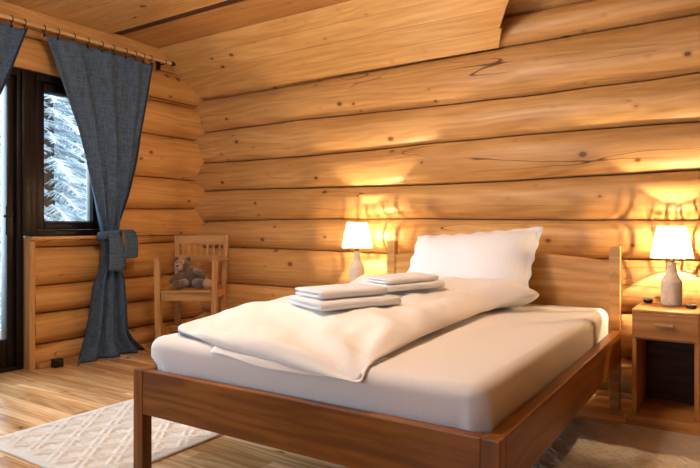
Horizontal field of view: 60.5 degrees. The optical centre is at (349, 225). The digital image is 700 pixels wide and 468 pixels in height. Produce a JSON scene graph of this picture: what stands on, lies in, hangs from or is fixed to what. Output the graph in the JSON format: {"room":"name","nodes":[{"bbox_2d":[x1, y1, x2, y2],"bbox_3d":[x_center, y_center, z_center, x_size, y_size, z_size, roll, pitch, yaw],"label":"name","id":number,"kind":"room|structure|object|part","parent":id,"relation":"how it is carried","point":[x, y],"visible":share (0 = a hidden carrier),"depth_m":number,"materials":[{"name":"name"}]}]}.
{"room":"log cabin bedroom","nodes":[
{"label":"log cabin bedroom","id":0,"kind":"room"},
{"bbox_2d":[0,1,209,364],"bbox_3d":[-3.354,-0.310,2.697,0.331,2.620,7.210,0,0,33],"label":"wall","id":1,"kind":"structure","parent":0,"point":[164,193],"depth_m":4.94,"materials":[{"name":"brown wood"}]},
{"bbox_2d":[0,68,30,372],"bbox_3d":[-2.774,-0.044,3.531,0.201,2.087,1.737,0,0,33],"label":"door","id":2,"kind":"structure","parent":1,"relation":"in","point":[16,93],"depth_m":4.16,"materials":[{"name":"brown wood"}]},
{"bbox_3d":[-2.335,-0.040,4.084,0.077,0.200,0.081,0,0,33],"label":"handle","id":3,"kind":"part","parent":2,"relation":"part of","materials":[{"name":"black metal"}]},
{"bbox_2d":[23,240,34,369],"bbox_3d":[-2.316,0.548,4.240,0.265,0.903,0.039,0,0,33],"label":"trim","id":4,"kind":"structure","parent":1,"relation":"attached to","point":[28,245],"depth_m":4.17,"materials":[{"name":"brown wood"}]},
{"bbox_2d":[23,72,99,239],"bbox_3d":[-2.106,-0.496,4.490,0.260,1.184,0.682,0,0,33],"label":"window","id":5,"kind":"structure","parent":1,"relation":"in","point":[41,84],"depth_m":4.32,"materials":[{"name":"brown wood"}]},
{"bbox_3d":[-2.044,0.085,4.449,0.110,0.022,0.682,0,0,33],"label":"sill","id":6,"kind":"part","parent":5,"relation":"part of","materials":[{"name":"brown wood"}]},
{"bbox_2d":[0,13,175,69],"bbox_3d":[-2.223,-1.362,4.065,0.123,0.080,2.540,0,0,33],"label":"curtain rod","id":7,"kind":"object","parent":1,"relation":"attached to","point":[158,61],"visible":1,"depth_m":4.42,"materials":[{"name":"brown wood"}]},
{"bbox_2d":[0,15,27,94],"bbox_3d":[-2.417,-0.198,3.671,0.111,2.389,0.908,0,0,33],"label":"curtain","id":8,"kind":"object","parent":7,"relation":"hanging from","point":[11,38],"visible":1,"depth_m":3.95,"materials":[{"name":"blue fabric"}]},
{"bbox_2d":[42,25,152,364],"bbox_3d":[-1.848,-0.197,4.521,0.176,2.387,0.922,0,0,33],"label":"curtain","id":9,"kind":"object","parent":7,"relation":"hanging from","point":[107,92],"visible":1,"depth_m":4.55,"materials":[{"name":"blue fabric"}]},
{"bbox_2d":[35,341,153,368],"bbox_3d":[-1.784,0.983,4.829,0.085,0.035,1.500,0,0,33],"label":"baseboard","id":10,"kind":"structure","parent":1,"relation":"attached to","point":[68,360],"depth_m":4.37,"materials":[{"name":"brown wood"}]},
{"bbox_2d":[115,0,243,34],"bbox_3d":[0.925,-1.526,2.910,6.960,0.028,0.060,0,0,33],"label":"trim","id":11,"kind":"structure","parent":1,"relation":"attached to","point":[228,2],"depth_m":4.33,"materials":[{"name":"brown wood"}]},
{"bbox_2d":[122,0,350,47],"bbox_3d":[1.053,-1.550,3.096,6.950,0.108,0.390,0,0,33],"label":"ceiling beam","id":12,"kind":"structure","parent":1,"relation":"attached to","point":[244,13],"depth_m":4.37,"materials":[{"name":"brown wood"}]},
{"bbox_2d":[0,0,508,97],"bbox_3d":[-0.490,-1.400,0.809,7.110,0.469,7.309,0,0,33],"label":"ceiling","id":13,"kind":"structure","parent":0,"point":[353,35],"depth_m":4.26,"materials":[{"name":"brown wood"}]},
{"bbox_2d":[0,347,699,467],"bbox_3d":[-0.528,1.015,0.798,7.159,0.030,7.250,0,0,33],"label":"floor","id":14,"kind":"structure","parent":0,"point":[36,397],"depth_m":3.31,"materials":[{"name":"brown wood"}]},
{"bbox_2d":[51,358,63,367],"bbox_3d":[-2.072,0.970,4.250,0.060,0.060,0.065,0,0,33],"label":"door stop","id":15,"kind":"object","parent":14,"relation":"on","point":[56,362],"visible":1,"depth_m":4.23,"materials":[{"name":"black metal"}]},
{"bbox_2d":[0,399,221,467],"bbox_3d":[-0.824,0.989,3.310,0.853,0.019,1.884,0,0,33],"label":"rug","id":16,"kind":"object","parent":14,"relation":"on","point":[102,437],"visible":0.34,"depth_m":2.76,"materials":[{"name":"beige fabric"}]},
{"bbox_2d":[153,235,228,338],"bbox_3d":[-1.227,0.537,4.730,0.489,0.925,0.475,0,0,2],"label":"wooden chair","id":17,"kind":"object","parent":14,"relation":"on","point":[211,294],"visible":0.86,"depth_m":4.66,"materials":[{"name":"brown wood"}]},
{"bbox_3d":[-1.448,0.630,4.532,0.059,0.740,0.042,0,0,2],"label":"leg","id":18,"kind":"part","parent":17,"relation":"part of","materials":[{"name":"brown wood"}]},
{"bbox_3d":[-1.443,0.257,4.717,0.045,0.039,0.422,0,0,4],"label":"armrest","id":19,"kind":"part","parent":17,"relation":"part of","materials":[{"name":"brown wood"}]},
{"bbox_3d":[-1.418,0.537,4.933,0.051,0.925,0.083,0,0,2],"label":"leg","id":20,"kind":"part","parent":17,"relation":"part of","materials":[{"name":"brown wood"}]},
{"bbox_2d":[169,257,211,289],"bbox_3d":[-1.245,0.361,4.623,0.264,0.246,0.293,0,0,-39],"label":"teddy bear","id":21,"kind":"object","parent":17,"relation":"on","point":[191,276],"visible":1,"depth_m":4.63},
{"bbox_3d":[-1.343,0.397,4.654,0.129,0.115,0.052,0,0,-38],"label":"arm","id":22,"kind":"part","parent":21,"relation":"part of"},
{"bbox_3d":[-1.296,0.444,4.613,0.072,0.081,0.140,0,0,15],"label":"leg","id":23,"kind":"part","parent":21,"relation":"part of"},
{"bbox_3d":[-1.155,0.442,4.647,0.140,0.081,0.076,0,0,35],"label":"leg","id":24,"kind":"part","parent":21,"relation":"part of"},
{"bbox_3d":[-1.165,0.371,4.655,0.128,0.088,0.048,0,0,31],"label":"arm","id":25,"kind":"part","parent":21,"relation":"part of"},
{"bbox_3d":[-1.229,0.494,4.686,0.374,0.018,0.387,0,0,2],"label":"seat","id":26,"kind":"part","parent":17,"relation":"part of","materials":[{"name":"brown wood"}]},
{"bbox_3d":[-1.220,0.265,4.926,0.372,0.050,0.020,0,0,2],"label":"rail","id":27,"kind":"part","parent":17,"relation":"part of","materials":[{"name":"brown wood"}]},
{"bbox_3d":[-1.220,0.115,4.942,0.372,0.075,0.020,0,0,2],"label":"rail","id":28,"kind":"part","parent":17,"relation":"part of","materials":[{"name":"brown wood"}]},
{"bbox_3d":[-1.021,0.630,4.517,0.059,0.740,0.042,0,0,2],"label":"leg","id":29,"kind":"part","parent":17,"relation":"part of","materials":[{"name":"brown wood"}]},
{"bbox_3d":[-1.013,0.257,4.702,0.045,0.039,0.422,0,0,0],"label":"armrest","id":30,"kind":"part","parent":17,"relation":"part of","materials":[{"name":"brown wood"}]},
{"bbox_3d":[-1.023,0.537,4.919,0.051,0.925,0.083,0,0,2],"label":"leg","id":31,"kind":"part","parent":17,"relation":"part of","materials":[{"name":"brown wood"}]},
{"bbox_2d":[133,241,620,467],"bbox_3d":[0.318,0.550,2.845,1.500,0.900,2.040,0,0,33],"label":"bed","id":32,"kind":"object","parent":14,"relation":"on","point":[336,434],"visible":0.58,"depth_m":2.07,"materials":[{"name":"brown wood"}]},
{"bbox_3d":[-0.829,0.784,2.399,0.055,0.431,0.047,0,0,33],"label":"leg","id":33,"kind":"part","parent":32,"relation":"part of","materials":[{"name":"brown wood"}]},
{"bbox_3d":[-0.292,0.654,3.236,0.048,0.169,1.941,0,0,33],"label":"rail","id":34,"kind":"part","parent":32,"relation":"part of","materials":[{"name":"brown wood"}]},
{"bbox_3d":[-0.223,0.656,2.006,1.390,0.172,0.040,0,0,33],"label":"footboard","id":35,"kind":"part","parent":32,"relation":"part of","materials":[{"name":"brown wood"}]},
{"bbox_2d":[151,304,607,433],"bbox_3d":[0.294,0.573,2.853,1.442,0.261,1.936,0,0,33],"label":"mattress","id":36,"kind":"object","parent":32,"relation":"on","point":[473,373],"visible":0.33,"depth_m":2.06,"materials":[{"name":"white fabric"}]},
{"bbox_2d":[178,274,538,382],"bbox_3d":[0.084,0.389,2.788,1.145,0.211,1.646,0,0,33],"label":"duvet","id":37,"kind":"object","parent":36,"relation":"on","point":[280,335],"visible":0.88,"depth_m":2.33,"materials":[{"name":"white fabric"}]},
{"bbox_2d":[288,294,400,310],"bbox_3d":[-0.024,0.325,2.647,0.404,0.038,0.324,0,0,-32],"label":"towel","id":38,"kind":"object","parent":37,"relation":"on","point":[384,299],"visible":0.78,"depth_m":2.52,"materials":[{"name":"white fabric"}]},
{"bbox_2d":[295,283,386,299],"bbox_3d":[-0.038,0.285,2.655,0.344,0.037,0.242,0,0,-34],"label":"towel","id":39,"kind":"object","parent":38,"relation":"on","point":[334,291],"visible":1,"depth_m":2.58,"materials":[{"name":"white fabric"}]},
{"bbox_2d":[362,280,444,291],"bbox_3d":[0.282,0.306,3.162,0.363,0.033,0.260,-2,2,-30],"label":"towel","id":40,"kind":"object","parent":37,"relation":"on","point":[432,283],"visible":0.7,"depth_m":3.06,"materials":[{"name":"white fabric"}]},
{"bbox_2d":[365,272,437,284],"bbox_3d":[0.275,0.273,3.160,0.334,0.029,0.218,-2,2,-33],"label":"towel","id":41,"kind":"object","parent":40,"relation":"on","point":[398,278],"visible":1,"depth_m":3.10,"materials":[{"name":"white fabric"}]},
{"bbox_2d":[407,227,542,287],"bbox_3d":[0.694,0.221,3.548,0.812,0.436,0.320,0,0,29],"label":"pillow","id":42,"kind":"object","parent":36,"relation":"on","point":[509,255],"visible":0.66,"depth_m":3.45,"materials":[{"name":"white fabric"}]},
{"bbox_3d":[0.287,0.550,4.048,0.055,0.900,0.050,0,0,33],"label":"headboard post","id":43,"kind":"part","parent":32,"relation":"part of","materials":[{"name":"brown wood"}]},
{"bbox_3d":[0.385,0.784,1.616,0.055,0.431,0.047,0,0,33],"label":"leg","id":44,"kind":"part","parent":32,"relation":"part of","materials":[{"name":"brown wood"}]},
{"bbox_3d":[0.872,0.425,3.672,1.335,0.550,0.030,0,0,33],"label":"headboard","id":45,"kind":"part","parent":32,"relation":"part of","materials":[{"name":"brown wood"}]},
{"bbox_3d":[0.926,0.654,2.451,0.048,0.169,1.941,0,0,33],"label":"rail","id":46,"kind":"part","parent":32,"relation":"part of","materials":[{"name":"brown wood"}]},
{"bbox_3d":[1.456,0.556,3.295,0.055,0.888,0.050,0,0,33],"label":"headboard post","id":47,"kind":"part","parent":32,"relation":"part of","materials":[{"name":"brown wood"}]},
{"bbox_2d":[532,416,699,467],"bbox_3d":[1.062,0.989,2.228,0.883,0.019,1.652,0,0,33],"label":"rug","id":48,"kind":"object","parent":14,"relation":"on","point":[585,442],"visible":0.85,"depth_m":2.67,"materials":[{"name":"beige fabric"}]},
{"bbox_2d":[626,302,699,434],"bbox_3d":[1.652,0.712,3.115,0.346,0.577,0.400,0,0,33],"label":"nightstand","id":49,"kind":"object","parent":14,"relation":"on","point":[665,339],"visible":0.99,"depth_m":3.08,"materials":[{"name":"brown wood"}]},
{"bbox_3d":[1.548,0.696,3.209,0.020,0.516,0.356,0,0,33],"label":"panel","id":50,"kind":"part","parent":49,"relation":"part of","materials":[{"name":"brown wood"}]},
{"bbox_2d":[644,298,652,302],"bbox_3d":[1.639,0.409,3.297,0.044,0.026,0.044,0,0,33],"label":"dish","id":51,"kind":"object","parent":49,"relation":"on","point":[646,300],"visible":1,"depth_m":3.28,"materials":[{"name":"black ceramic"}]},
{"bbox_3d":[1.548,0.490,2.958,0.084,0.014,0.024,0,0,33],"label":"drawer handle","id":52,"kind":"part","parent":49,"relation":"part of","materials":[{"name":"brown wood"}]},
{"bbox_3d":[1.650,0.500,3.113,0.292,0.122,0.346,0,0,33],"label":"drawer","id":53,"kind":"part","parent":49,"relation":"part of","materials":[{"name":"brown wood"}]},
{"bbox_3d":[1.757,0.696,3.276,0.255,0.516,0.012,0,0,33],"label":"panel","id":54,"kind":"part","parent":49,"relation":"part of","materials":[{"name":"brown wood"}]},
{"bbox_2d":[650,226,693,305],"bbox_3d":[1.717,0.212,3.204,0.211,0.421,0.211,0,0,22],"label":"table lamp","id":55,"kind":"object","parent":49,"relation":"on","point":[671,243],"visible":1,"depth_m":3.15,"materials":[{"name":"white fabric"}]},
{"bbox_3d":[1.717,0.087,3.204,0.211,0.171,0.211,0,0,22],"label":"lamp shade","id":56,"kind":"part","parent":55,"relation":"part of","materials":[{"name":"fabric"}]},
{"bbox_2d":[661,262,682,305],"bbox_3d":[1.717,0.307,3.204,0.102,0.230,0.102,0,0,33],"label":"lamp base","id":57,"kind":"object","parent":55,"relation":"attached to","point":[671,283],"depth_m":3.17,"materials":[{"name":"beige ceramic"}]},
{"bbox_2d":[686,304,696,308],"bbox_3d":[1.744,0.411,3.066,0.048,0.023,0.048,0,0,33],"label":"dish","id":58,"kind":"object","parent":49,"relation":"on","point":[688,306],"visible":1,"depth_m":3.05,"materials":[{"name":"black ceramic"}]},
{"bbox_3d":[1.778,0.696,3.057,0.020,0.516,0.356,0,0,33],"label":"panel","id":59,"kind":"part","parent":49,"relation":"part of","materials":[{"name":"brown wood"}]},
{"bbox_3d":[0.004,0.712,4.202,0.346,0.577,0.400,0,0,33],"label":"nightstand","id":60,"kind":"object","parent":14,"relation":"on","visible":0},
{"bbox_2d":[342,223,371,281],"bbox_3d":[0.050,0.199,4.279,0.222,0.446,0.222,0,0,22],"label":"table lamp","id":61,"kind":"object","parent":60,"relation":"on","point":[356,236],"visible":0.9,"depth_m":4.22,"materials":[{"name":"fabric"}]},
{"bbox_3d":[0.050,0.067,4.279,0.222,0.181,0.222,0,0,22],"label":"lamp shade","id":62,"kind":"part","parent":61,"relation":"part of","materials":[{"name":"fabric"}]},
{"bbox_2d":[349,251,364,281],"bbox_3d":[0.050,0.300,4.279,0.107,0.243,0.107,0,0,33],"label":"lamp base","id":63,"kind":"object","parent":61,"relation":"attached to","point":[356,269],"depth_m":4.24,"materials":[{"name":"beige ceramic"}]},
{"bbox_2d":[189,0,699,393],"bbox_3d":[1.476,-0.310,3.747,7.060,2.620,0.318,0,0,33],"label":"wall","id":64,"kind":"structure","parent":0,"point":[582,126],"depth_m":3.96,"materials":[{"name":"brown wood"}]},
{"bbox_2d":[594,389,631,399],"bbox_3d":[1.423,0.985,3.593,6.620,0.030,0.035,0,0,33],"label":"baseboard","id":65,"kind":"structure","parent":64,"relation":"attached to","point":[601,392],"depth_m":3.52,"materials":[{"name":"brown wood"}]},
{"label":"outside","id":66,"kind":"structure","parent":0,"visible":0},
{"bbox_3d":[-8.348,2.071,15.087,21.450,0.877,36.000,0,0,33],"label":"snowy ground","id":67,"kind":"structure","parent":66,"visible":0},
{"bbox_2d":[0,109,0,324],"bbox_3d":[-7.402,-2.127,11.179,3.629,9.621,3.530,0,0,19],"label":"spruce tree","id":68,"kind":"object","parent":67,"relation":"on","point":[0,109],"visible":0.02,"depth_m":11.11,"materials":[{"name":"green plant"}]},
{"bbox_2d":[0,94,85,331],"bbox_3d":[-4.281,-1.198,8.434,2.652,7.031,2.580,0,0,33],"label":"spruce tree","id":69,"kind":"object","parent":67,"relation":"on","point":[53,180],"visible":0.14,"depth_m":8.41,"materials":[{"name":"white plant"}]},
{"bbox_2d":[53,98,85,220],"bbox_3d":[-6.665,-2.407,14.627,3.819,9.991,3.778,0,0,11],"label":"spruce tree","id":70,"kind":"object","parent":67,"relation":"on","point":[76,152],"visible":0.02,"depth_m":14.25,"materials":[{"name":"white plant"}]},
{"bbox_2d":[71,139,88,229],"bbox_3d":[-4.174,-1.391,11.065,2.971,7.771,2.938,0,0,26],"label":"spruce tree","id":71,"kind":"object","parent":67,"relation":"on","point":[82,153],"visible":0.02,"depth_m":10.64,"materials":[{"name":"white plant"}]}
]}

